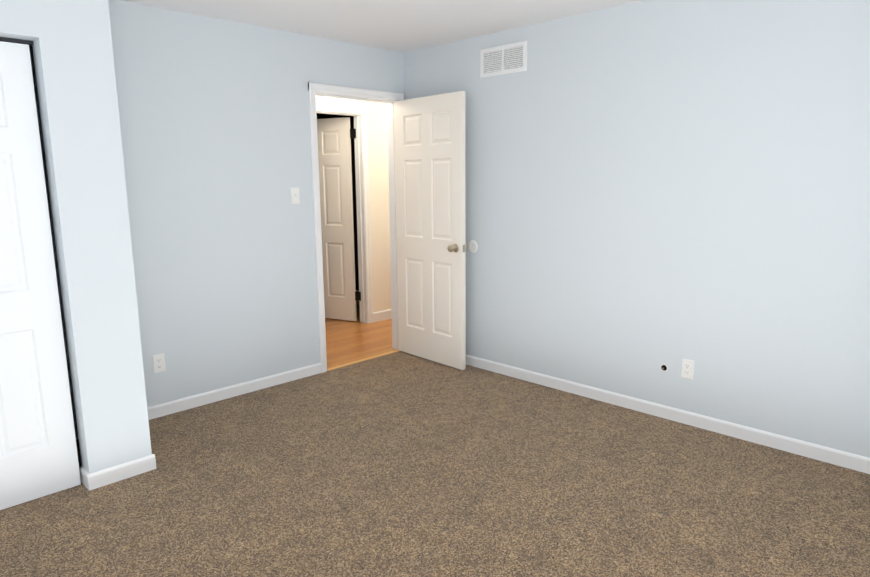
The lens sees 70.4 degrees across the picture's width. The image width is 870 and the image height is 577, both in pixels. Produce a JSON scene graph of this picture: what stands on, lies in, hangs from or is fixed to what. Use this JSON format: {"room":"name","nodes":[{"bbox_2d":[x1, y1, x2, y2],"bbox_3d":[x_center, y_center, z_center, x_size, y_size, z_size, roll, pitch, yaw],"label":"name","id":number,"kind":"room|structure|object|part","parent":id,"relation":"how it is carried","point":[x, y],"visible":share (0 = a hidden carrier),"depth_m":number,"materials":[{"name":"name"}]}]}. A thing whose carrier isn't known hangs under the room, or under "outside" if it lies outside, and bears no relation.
{"room":"empty bedroom","nodes":[
{"label":"empty bedroom","id":0,"kind":"room"},
{"bbox_2d":[0,0,151,473],"bbox_3d":[-2.027,-0.185,2.455,0.115,2.440,1.510,9,14,44],"label":"wall","id":1,"kind":"structure","parent":0,"point":[72,46],"depth_m":2.82,"materials":[{"name":"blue paint"}]},
{"bbox_2d":[0,37,33,46],"bbox_3d":[-2.154,-0.992,2.294,0.078,0.014,1.120,9,14,44],"label":"trim","id":2,"kind":"structure","parent":1,"relation":"attached to","point":[18,41],"depth_m":2.62,"materials":[{"name":"grey metal"}]},
{"bbox_2d":[0,41,80,509],"bbox_3d":[-1.986,-0.002,2.581,0.035,2.025,0.700,9,14,44],"label":"closet door","id":3,"kind":"structure","parent":1,"relation":"in","point":[38,454],"depth_m":2.75,"materials":[{"name":"white wood"}]},
{"bbox_2d":[80,455,151,490],"bbox_3d":[-1.560,0.904,3.047,0.042,0.078,0.292,9,14,44],"label":"baseboard","id":4,"kind":"structure","parent":1,"relation":"attached to","point":[107,476],"depth_m":3.02,"materials":[{"name":"white wood"}]},
{"bbox_2d":[152,454,155,469],"bbox_3d":[-1.670,0.846,3.379,0.672,0.078,0.012,9,14,44],"label":"baseboard","id":5,"kind":"structure","parent":1,"relation":"attached to","point":[153,455],"depth_m":3.14,"materials":[{"name":"white wood"}]},
{"bbox_2d":[29,0,404,438],"bbox_3d":[-1.707,-0.420,3.752,0.115,2.440,4.065,9,14,44],"label":"wall","id":6,"kind":"structure","parent":0,"point":[214,126],"depth_m":3.98,"materials":[{"name":"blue paint"}]},
{"bbox_2d":[152,353,165,372],"bbox_3d":[-1.707,0.463,3.813,0.008,0.115,0.070,9,14,44],"label":"electrical outlet","id":7,"kind":"object","parent":6,"relation":"attached to","point":[158,363],"visible":1,"depth_m":3.81,"materials":[{"name":"white plastic"}]},
{"bbox_2d":[147,363,320,419],"bbox_3d":[-1.404,0.704,4.162,0.012,0.078,1.518,9,14,44],"label":"baseboard","id":8,"kind":"structure","parent":6,"relation":"attached to","point":[171,407],"depth_m":4.17,"materials":[{"name":"white wood"}]},
{"bbox_2d":[290,187,299,203],"bbox_3d":[-0.984,-0.657,4.357,0.020,0.115,0.070,9,14,44],"label":"light switch","id":9,"kind":"object","parent":6,"relation":"attached to","point":[295,195],"visible":1,"depth_m":4.36,"materials":[{"name":"white plastic"}]},
{"bbox_2d":[308,82,403,372],"bbox_3d":[-0.610,-0.469,4.872,0.155,2.122,0.899,9,14,44],"label":"door frame","id":10,"kind":"structure","parent":6,"relation":"attached to","point":[335,91],"depth_m":4.66,"materials":[{"name":"white wood"}]},
{"bbox_2d":[394,91,466,369],"bbox_3d":[-0.044,-0.433,4.804,0.167,2.045,0.779,-10,14,-41],"label":"bedroom door","id":11,"kind":"structure","parent":10,"relation":"attached to","point":[429,136],"depth_m":4.76,"materials":[{"name":"white wood"}]},
{"bbox_3d":[0.181,-0.301,4.578,0.167,0.067,0.114,-10,14,-41],"label":"knob","id":12,"kind":"part","parent":11,"relation":"part of","materials":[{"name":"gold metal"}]},
{"bbox_2d":[316,113,323,118],"bbox_3d":[-2.553,-1.062,7.391,0.115,2.440,3.200,9,14,44],"label":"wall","id":13,"kind":"structure","parent":0,"point":[321,116],"depth_m":8.16,"materials":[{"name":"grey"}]},
{"bbox_2d":[316,96,390,312],"bbox_3d":[-1.504,-0.708,5.354,0.115,2.440,6.665,9,14,44],"label":"wall","id":14,"kind":"structure","parent":0,"point":[379,195],"depth_m":6.20,"materials":[{"name":"white paint"}]},
{"bbox_2d":[317,117,360,320],"bbox_3d":[-1.138,-0.692,6.340,0.836,2.035,0.167,5,11,26],"label":"hall door","id":15,"kind":"structure","parent":14,"relation":"in","point":[335,182],"depth_m":6.24,"materials":[{"name":"white wood"}]},
{"bbox_3d":[-0.797,-0.719,6.172,0.076,1.714,0.028,9,14,44],"label":"black hall door hinge","id":16,"kind":"part","parent":15,"relation":"part of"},
{"bbox_2d":[316,104,372,323],"bbox_3d":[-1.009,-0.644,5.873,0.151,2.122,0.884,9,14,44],"label":"door frame","id":17,"kind":"structure","parent":14,"relation":"attached to","point":[363,205],"depth_m":6.09,"materials":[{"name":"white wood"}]},
{"bbox_2d":[373,309,391,322],"bbox_3d":[0.128,0.156,7.082,0.013,0.100,2.182,9,14,44],"label":"baseboard","id":18,"kind":"structure","parent":14,"relation":"attached to","point":[382,315],"depth_m":6.39,"materials":[{"name":"white wood"}]},
{"bbox_2d":[325,290,396,367],"bbox_3d":[-1.879,0.444,6.030,3.315,0.060,6.780,9,14,44],"label":"floor","id":19,"kind":"structure","parent":0,"point":[347,341],"depth_m":5.66,"materials":[{"name":"brown wood"}]},
{"bbox_2d":[327,349,399,370],"bbox_3d":[-0.562,0.577,5.020,0.034,0.009,0.775,9,14,44],"label":"threshold","id":20,"kind":"object","parent":19,"relation":"on","point":[361,360],"depth_m":4.98,"materials":[{"name":"brown wood"}]},
{"bbox_2d":[120,0,641,52],"bbox_3d":[-0.429,-1.793,4.150,7.460,0.100,6.780,9,14,44],"label":"ceiling","id":21,"kind":"structure","parent":0,"point":[403,26],"depth_m":3.79,"materials":[{"name":"white paint"}]},
{"bbox_2d":[0,351,869,576],"bbox_3d":[-0.141,1.052,2.535,4.145,0.060,4.180,9,14,44],"label":"floor carpet","id":22,"kind":"object","parent":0,"point":[401,464],"visible":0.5,"depth_m":2.85,"materials":[{"name":"brown carpet"}]},
{"bbox_2d":[404,0,869,457],"bbox_3d":[1.236,-0.452,3.776,4.260,2.440,0.115,9,14,44],"label":"wall","id":23,"kind":"structure","parent":0,"point":[652,187],"depth_m":3.51,"materials":[{"name":"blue paint"}]},
{"bbox_2d":[468,240,477,252],"bbox_3d":[0.285,-0.318,4.670,0.098,0.098,0.008,9,14,44],"label":"disc","id":24,"kind":"object","parent":23,"relation":"attached to","point":[472,246],"visible":1,"depth_m":4.66,"materials":[{"name":"white plastic"}]},
{"bbox_2d":[480,41,526,77],"bbox_3d":[0.467,-1.575,4.247,0.400,0.190,0.011,9,14,44],"label":"air vent","id":25,"kind":"object","parent":23,"relation":"in","point":[504,59],"visible":1,"depth_m":4.24,"materials":[{"name":"white metal"}]},
{"bbox_2d":[660,364,667,371],"bbox_3d":[1.377,0.480,3.715,0.047,0.047,0.016,9,14,44],"label":"hole","id":26,"kind":"object","parent":23,"relation":"attached to","point":[664,367],"visible":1,"depth_m":3.72,"materials":[{"name":"black plastic"}]},
{"bbox_2d":[466,355,869,473],"bbox_3d":[1.202,0.719,3.939,4.030,0.078,0.012,9,14,44],"label":"baseboard","id":27,"kind":"structure","parent":23,"relation":"attached to","point":[795,446],"depth_m":3.63,"materials":[{"name":"white wood"}]},
{"bbox_2d":[681,358,693,379],"bbox_3d":[1.482,0.473,3.615,0.070,0.115,0.008,9,14,44],"label":"electrical outlet","id":28,"kind":"object","parent":23,"relation":"attached to","point":[687,371],"visible":1,"depth_m":3.61,"materials":[{"name":"white plastic"}]}
]}

